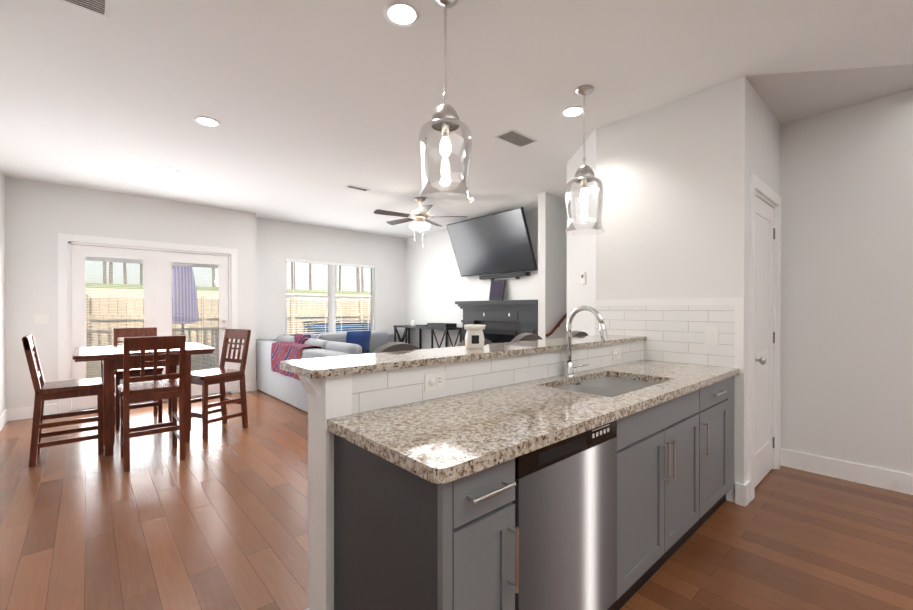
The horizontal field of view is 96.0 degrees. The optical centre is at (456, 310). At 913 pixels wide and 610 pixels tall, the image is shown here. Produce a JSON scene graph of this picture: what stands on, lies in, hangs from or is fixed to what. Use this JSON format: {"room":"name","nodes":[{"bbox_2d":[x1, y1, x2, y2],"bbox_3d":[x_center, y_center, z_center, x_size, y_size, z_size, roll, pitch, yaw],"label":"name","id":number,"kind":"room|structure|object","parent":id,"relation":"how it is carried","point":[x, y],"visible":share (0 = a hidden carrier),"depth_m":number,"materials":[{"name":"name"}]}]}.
{"room":"kitchen","nodes":[
{"label":"kitchen","id":0,"kind":"room"},
{"bbox_2d":[0,170,5,414],"bbox_3d":[-1.962,-0.126,1.026,0.120,2.870,11.040,0,0,-42],"label":"wall","id":1,"kind":"structure","parent":0,"point":[2,305],"depth_m":4.67,"materials":[{"name":"white paint"}]},
{"bbox_2d":[0,409,8,430],"bbox_3d":[-1.794,1.239,0.947,0.016,0.140,10.450,0,0,-42],"label":"baseboard","id":2,"kind":"structure","parent":1,"relation":"attached to","point":[4,417],"depth_m":4.65,"materials":[{"name":"white wood"}]},
{"bbox_2d":[5,177,255,413],"bbox_3d":[-4.313,-0.146,5.784,2.750,2.870,0.120,0,0,-42],"label":"wall","id":3,"kind":"structure","parent":0,"point":[39,216],"depth_m":5.11,"materials":[{"name":"white paint"}]},
{"bbox_2d":[9,404,56,420],"bbox_3d":[-5.116,1.222,4.975,0.405,0.140,0.016,0,0,-42],"label":"baseboard","id":4,"kind":"structure","parent":3,"relation":"attached to","point":[23,412],"depth_m":4.93,"materials":[{"name":"white wood"}]},
{"bbox_2d":[34,314,47,323],"bbox_3d":[-5.069,0.102,5.018,0.120,0.120,0.009,0,0,-42],"label":"light switch","id":5,"kind":"object","parent":3,"relation":"attached to","point":[40,318],"visible":1,"depth_m":5.01,"materials":[{"name":"white plastic"}]},
{"bbox_2d":[58,233,237,413],"bbox_3d":[-4.244,0.158,5.836,2.030,2.260,0.178,0,0,-42],"label":"door frame","id":6,"kind":"structure","parent":3,"relation":"attached to","point":[157,258],"depth_m":5.70,"materials":[{"name":"painted wood"},{"name":"glass"}]},
{"bbox_2d":[85,257,218,383],"bbox_3d":[-4.227,0.148,5.817,1.556,1.744,0.004,0,0,-42],"label":"window","id":7,"kind":"structure","parent":3,"relation":"in","point":[142,304],"depth_m":5.69,"materials":[{"name":"clear glass"}]},
{"bbox_2d":[250,381,256,389],"bbox_3d":[-3.346,1.214,6.783,0.016,0.140,0.336,0,0,-42],"label":"baseboard","id":8,"kind":"structure","parent":3,"relation":"attached to","point":[253,385],"depth_m":6.62,"materials":[{"name":"white wood"}]},
{"bbox_2d":[256,218,403,341],"bbox_3d":[-2.310,-0.156,8.058,3.270,2.870,0.120,0,0,-42],"label":"wall","id":9,"kind":"structure","parent":0,"point":[278,243],"depth_m":7.73,"materials":[{"name":"white paint"}]},
{"bbox_2d":[285,258,374,335],"bbox_3d":[-2.402,-0.141,7.951,1.890,1.600,0.155,0,0,-42],"label":"living room window","id":10,"kind":"structure","parent":9,"relation":"in","point":[331,297],"depth_m":7.91,"materials":[{"name":"white"}]},
{"bbox_2d":[0,389,912,609],"bbox_3d":[0.796,1.328,3.514,7.900,0.060,11.400,0,0,-42],"label":"floor","id":11,"kind":"structure","parent":0,"point":[217,519],"depth_m":2.42,"materials":[{"name":"brown wood"}]},
{"bbox_2d":[22,334,103,466],"bbox_3d":[-3.519,0.754,3.718,0.539,1.088,0.450,0,0,-42],"label":"chair","id":12,"kind":"object","parent":11,"relation":"on","point":[44,391],"visible":0.88,"depth_m":3.62,"materials":[{"name":"brown wood"}]},
{"bbox_2d":[113,327,163,428],"bbox_3d":[-3.727,0.750,4.801,0.450,1.088,0.539,0,0,-42],"label":"chair","id":13,"kind":"object","parent":11,"relation":"on","point":[136,332],"visible":0.5,"depth_m":4.74,"materials":[{"name":"brown wood"}]},
{"bbox_2d":[72,342,214,456],"bbox_3d":[-3.203,0.838,4.218,1.060,0.915,1.060,0,0,-42],"label":"dining table","id":14,"kind":"object","parent":11,"relation":"on","point":[110,358],"visible":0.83,"depth_m":3.78,"materials":[{"name":"brown wood"}]},
{"bbox_2d":[118,335,185,471],"bbox_3d":[-2.679,0.755,3.620,0.450,1.088,0.539,0,0,-42],"label":"chair","id":15,"kind":"object","parent":11,"relation":"on","point":[151,390],"visible":1,"depth_m":3.49,"materials":[{"name":"brown wood"}]},
{"bbox_2d":[191,329,250,438],"bbox_3d":[-2.608,0.751,4.458,0.450,1.088,0.539,0,0,29],"label":"chair","id":16,"kind":"object","parent":11,"relation":"on","point":[220,375],"visible":0.81,"depth_m":4.51,"materials":[{"name":"brown wood"}]},
{"bbox_2d":[256,331,393,412],"bbox_3d":[-1.380,0.813,6.601,2.722,0.944,3.205,0,0,-42],"label":"sofa","id":17,"kind":"object","parent":11,"relation":"on","point":[273,379],"visible":0.5,"depth_m":5.96,"materials":[{"name":"grey fabric"}]},
{"bbox_2d":[372,342,419,352],"bbox_3d":[-0.451,0.736,2.399,0.478,1.138,0.502,0,0,-39],"label":"bar stool","id":18,"kind":"object","parent":11,"relation":"on","point":[395,346],"visible":0.04,"depth_m":2.19,"materials":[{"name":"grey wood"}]},
{"bbox_2d":[328,434,523,609],"bbox_3d":[-0.134,0.869,1.381,0.292,0.877,0.629,0,0,-42],"label":"base cabinet","id":19,"kind":"object","parent":11,"relation":"on","point":[397,540],"depth_m":1.21,"materials":[{"name":"wood"}]},
{"bbox_2d":[324,358,738,485],"bbox_3d":[0.715,0.448,2.125,2.617,0.118,0.640,0,0,-42],"label":"countertop","id":20,"kind":"structure","parent":19,"relation":"on","point":[448,439],"depth_m":1.50,"materials":[{"name":"beige stone"}]},
{"bbox_2d":[560,306,611,377],"bbox_3d":[0.781,0.178,2.404,0.166,0.419,0.281,0,0,-42],"label":"faucet","id":21,"kind":"object","parent":20,"relation":"on","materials":[{"name":"silver metal"}]},
{"bbox_2d":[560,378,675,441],"bbox_3d":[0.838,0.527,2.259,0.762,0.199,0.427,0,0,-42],"label":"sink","id":22,"kind":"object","parent":20,"relation":"in","point":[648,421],"depth_m":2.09,"materials":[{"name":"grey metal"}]},
{"bbox_2d":[393,320,461,348],"bbox_3d":[-0.608,0.736,8.113,0.390,1.086,1.700,0,0,-42],"label":"side table","id":23,"kind":"object","parent":11,"relation":"on","point":[446,327],"visible":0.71,"depth_m":7.68,"materials":[{"name":"grey metal"}]},
{"bbox_2d":[457,338,491,345],"bbox_3d":[-0.024,0.734,2.824,0.478,1.138,0.502,0,0,-45],"label":"bar stool","id":24,"kind":"object","parent":11,"relation":"on","point":[486,341],"depth_m":2.67,"materials":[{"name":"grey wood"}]},
{"bbox_2d":[455,300,537,342],"bbox_3d":[0.678,0.557,6.794,0.280,1.455,1.800,0,0,-42],"label":"fireplace","id":25,"kind":"object","parent":11,"relation":"on","point":[503,321],"visible":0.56,"depth_m":6.70,"materials":[{"name":"grey wood"}]},
{"bbox_2d":[489,280,504,299],"bbox_3d":[0.675,-0.346,6.842,0.086,0.339,0.300,0,0,-42],"label":"picture frame","id":26,"kind":"object","parent":25,"relation":"on","point":[497,287],"visible":1,"depth_m":6.82,"materials":[{"name":"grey metal"}]},
{"bbox_2d":[511,333,541,341],"bbox_3d":[0.401,0.732,3.247,0.478,1.138,0.502,0,0,-39],"label":"bar stool","id":27,"kind":"object","parent":11,"relation":"on","point":[525,337],"depth_m":3.03,"materials":[{"name":"grey fabric"}]},
{"bbox_2d":[565,330,588,337],"bbox_3d":[0.859,0.731,3.578,0.478,1.138,0.502,0,0,-45],"label":"bar stool","id":28,"kind":"object","parent":11,"relation":"on","point":[575,333],"visible":0.02,"depth_m":3.38,"materials":[{"name":"grey fabric"}]},
{"bbox_2d":[524,414,635,609],"bbox_3d":[0.237,0.867,1.709,0.823,0.877,0.621,0,0,-42],"label":"dishwasher","id":29,"kind":"object","parent":11,"relation":"on","point":[591,472],"depth_m":1.49,"materials":[{"name":"metal"}]},
{"bbox_2d":[636,422,683,589],"bbox_3d":[0.838,0.975,2.261,0.810,0.657,0.475,0,0,-42],"label":"base cabinet","id":30,"kind":"object","parent":11,"relation":"on","point":[659,456],"depth_m":1.96,"materials":[{"name":"wood"}]},
{"bbox_2d":[608,374,731,542],"bbox_3d":[1.345,0.863,2.710,0.601,0.877,0.615,0,0,-42],"label":"base cabinet","id":31,"kind":"object","parent":11,"relation":"on","point":[706,414],"depth_m":2.42,"materials":[{"name":"wood"}]},
{"bbox_2d":[732,374,737,487],"bbox_3d":[1.601,0.862,2.941,0.210,0.877,0.615,0,0,-42],"label":"base cabinet","id":32,"kind":"object","parent":11,"relation":"on","point":[736,374],"depth_m":2.76,"materials":[{"name":"wood"}]},
{"bbox_2d":[0,0,912,237],"bbox_3d":[0.796,-1.602,3.501,7.900,0.060,11.400,0,0,-42],"label":"ceiling","id":33,"kind":"structure","parent":0,"point":[314,108],"depth_m":2.83,"materials":[{"name":"white paint"}]},
{"bbox_2d":[60,0,110,17],"bbox_3d":[-1.860,-1.561,1.999,0.270,0.008,0.270,0,0,-42],"label":"ceiling vent","id":34,"kind":"object","parent":33,"relation":"in","point":[101,7],"visible":1,"depth_m":2.10,"materials":[{"name":"white metal"}]},
{"bbox_2d":[194,116,220,126],"bbox_3d":[-2.062,-1.568,3.404,0.196,0.006,0.196,0,0,-42],"label":"recessed light","id":35,"kind":"object","parent":33,"relation":"in","point":[209,121],"visible":1,"depth_m":3.40,"materials":[{"name":"white plastic"}]},
{"bbox_2d":[345,185,369,190],"bbox_3d":[-1.270,-1.575,5.274,0.300,0.008,0.100,0,0,-42],"label":"ceiling vent","id":36,"kind":"object","parent":33,"relation":"in","point":[356,187],"visible":0.96,"depth_m":5.27,"materials":[{"name":"white metal"}]},
{"bbox_2d":[383,0,420,26],"bbox_3d":[-0.287,-1.563,2.164,0.196,0.006,0.196,0,0,-42],"label":"recessed light","id":37,"kind":"object","parent":33,"relation":"in","point":[401,13],"visible":1,"depth_m":2.16,"materials":[{"name":"white plastic"}]},
{"bbox_2d":[374,197,466,247],"bbox_3d":[-0.551,-1.239,5.774,1.278,0.684,1.269,0,0,-42],"label":"ceiling fan","id":38,"kind":"object","parent":33,"relation":"hanging from","point":[420,216],"visible":0.88,"depth_m":5.68,"materials":[{"name":"silver metal"}]},
{"bbox_2d":[417,0,472,206],"bbox_3d":[-0.056,-1.059,2.051,0.282,1.012,0.282,0,0,-42],"label":"pendant light","id":39,"kind":"object","parent":33,"relation":"hanging from","point":[445,120],"visible":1,"depth_m":2.00,"materials":[{"name":"clear glass"}]},
{"bbox_2d":[495,130,536,147],"bbox_3d":[0.547,-1.568,3.748,0.360,0.008,0.200,0,0,-42],"label":"ceiling vent","id":40,"kind":"object","parent":33,"relation":"in","point":[516,138],"visible":1,"depth_m":3.73,"materials":[{"name":"white metal"}]},
{"bbox_2d":[560,105,585,117],"bbox_3d":[0.917,-1.567,3.233,0.196,0.006,0.196,0,0,-42],"label":"recessed light","id":41,"kind":"object","parent":33,"relation":"in","point":[572,111],"visible":0.96,"depth_m":3.22,"materials":[{"name":"white plastic"}]},
{"bbox_2d":[565,85,604,235],"bbox_3d":[0.907,-1.063,2.917,0.282,1.012,0.282,0,0,-42],"label":"pendant light","id":42,"kind":"object","parent":33,"relation":"hanging from","point":[584,175],"visible":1,"depth_m":2.87,"materials":[{"name":"clear glass"}]},
{"bbox_2d":[280,335,646,381],"bbox_3d":[0.379,0.218,2.457,2.684,0.030,0.355,0,0,-42],"label":"countertop","id":43,"kind":"structure","parent":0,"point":[335,366],"depth_m":1.84,"materials":[{"name":"beige stone"}]},
{"bbox_2d":[464,324,485,348],"bbox_3d":[0.100,0.140,2.264,0.120,0.127,0.120,0,0,-42],"label":"wax warmer","id":44,"kind":"object","parent":43,"relation":"on","point":[474,338],"visible":1,"depth_m":2.22,"materials":[{"name":"white ceramic"}]},
{"bbox_2d":[404,209,537,348],"bbox_3d":[0.266,-0.154,7.550,0.120,2.870,4.080,0,0,-42],"label":"wall","id":45,"kind":"structure","parent":0,"point":[436,285],"depth_m":8.10,"materials":[{"name":"white paint"}]},
{"bbox_2d":[446,207,537,276],"bbox_3d":[0.556,-1.076,6.778,0.472,0.913,1.680,0,0,-42],"label":"tv","id":46,"kind":"object","parent":45,"relation":"attached to","point":[497,243],"visible":1,"depth_m":6.63,"materials":[{"name":"black plastic"}]},
{"bbox_2d":[479,272,529,280],"bbox_3d":[0.775,-0.563,6.816,0.100,0.095,1.050,0,0,-42],"label":"soundbar","id":47,"kind":"object","parent":45,"relation":"attached to","point":[510,275],"visible":0.92,"depth_m":6.73,"materials":[{"name":"black plastic"}]},
{"bbox_2d":[538,192,566,338],"bbox_3d":[1.942,-0.148,6.233,2.150,2.870,0.120,0,0,-42],"label":"wall","id":48,"kind":"structure","parent":0,"point":[552,263],"depth_m":5.57,"materials":[{"name":"white paint"}]},
{"bbox_2d":[545,312,566,336],"bbox_3d":[1.915,-0.330,6.065,2.038,1.335,0.090,0,0,-42],"label":"stair handrail","id":49,"kind":"object","parent":48,"relation":"attached to","point":[556,326],"visible":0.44,"depth_m":5.51,"materials":[{"name":"brown wood"}]},
{"bbox_2d":[567,76,779,501],"bbox_3d":[2.357,-0.143,4.912,3.540,2.870,2.640,0,0,-42],"label":"wall","id":50,"kind":"structure","parent":0,"point":[673,176],"depth_m":3.08,"materials":[{"name":"white paint"}]},
{"bbox_2d":[581,272,585,284],"bbox_3d":[1.181,-0.303,3.825,0.022,0.110,0.075,0,0,-2],"label":"light switch","id":51,"kind":"object","parent":50,"relation":"attached to","point":[583,278],"visible":1,"depth_m":3.79,"materials":[{"name":"white plastic"}]},
{"bbox_2d":[595,297,743,372],"bbox_3d":[1.560,0.160,3.147,0.010,0.509,1.080,0,0,-42],"label":"wall tile","id":52,"kind":"structure","parent":50,"relation":"attached to","point":[672,329],"depth_m":3.03,"materials":[{"name":"white tile"}]},
{"bbox_2d":[705,326,717,344],"bbox_3d":[1.786,0.169,2.879,0.012,0.127,0.080,0,0,-42],"label":"light switch","id":53,"kind":"object","parent":52,"relation":"attached to","point":[711,334],"visible":1,"depth_m":2.88,"materials":[{"name":"white plastic"}]},
{"bbox_2d":[748,173,780,500],"bbox_3d":[2.326,0.177,3.147,0.920,2.245,0.185,0,0,-42],"label":"door","id":54,"kind":"structure","parent":50,"relation":"attached to","point":[764,381],"depth_m":3.15,"materials":[{"name":"white wood"}]},
{"bbox_2d":[780,89,912,474],"bbox_3d":[4.177,-0.130,1.948,0.120,2.870,4.200,0,0,-42],"label":"wall","id":55,"kind":"structure","parent":0,"point":[846,184],"depth_m":3.15,"materials":[{"name":"white paint"}]},
{"bbox_2d":[780,448,912,494],"bbox_3d":[4.074,1.235,1.963,0.020,0.140,4.050,0,0,-42],"label":"baseboard","id":56,"kind":"structure","parent":55,"relation":"attached to","point":[862,474],"depth_m":3.15,"materials":[{"name":"white wood"}]},
{"label":"outside","id":57,"kind":"structure","parent":0,"visible":0},
{"bbox_2d":[85,283,370,300],"bbox_3d":[-10.371,0.245,15.994,22.000,3.000,22.100,0,0,-42],"label":"ground","id":58,"kind":"structure","parent":57,"point":[303,292],"depth_m":12.13,"materials":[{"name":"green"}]},
{"bbox_2d":[86,327,218,378],"bbox_3d":[-5.017,1.060,6.609,2.600,1.450,2.020,0,0,-42],"label":"deck","id":59,"kind":"object","parent":58,"relation":"on","point":[217,346],"depth_m":7.90,"materials":[{"name":"beige wood"}]},
{"bbox_2d":[172,262,199,334],"bbox_3d":[-4.551,0.113,6.835,0.480,2.378,0.480,0,0,-42],"label":"umbrella","id":60,"kind":"object","parent":59,"relation":"on","point":[184,292],"depth_m":6.69,"materials":[{"name":"blue fabric"}]},
{"bbox_2d":[86,295,370,383],"bbox_3d":[-5.030,0.721,10.060,22.100,2.100,0.130,0,0,-42],"label":"fence","id":61,"kind":"object","parent":58,"relation":"on","point":[319,305],"depth_m":9.35,"materials":[{"name":"beige wood"}]},
{"bbox_2d":[103,262,363,291],"bbox_3d":[-13.357,-6.328,18.074,21.883,11.052,10.273,0,0,-42],"label":"trees","id":62,"kind":"object","parent":58,"relation":"on","point":[310,281],"depth_m":20.70,"materials":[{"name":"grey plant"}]},
{"bbox_2d":[303,320,370,335],"bbox_3d":[-2.314,1.014,10.332,2.900,1.510,2.900,0,0,-42],"label":"pool","id":63,"kind":"object","parent":58,"relation":"on","point":[344,327],"depth_m":9.17,"materials":[{"name":"blue"}]}
]}

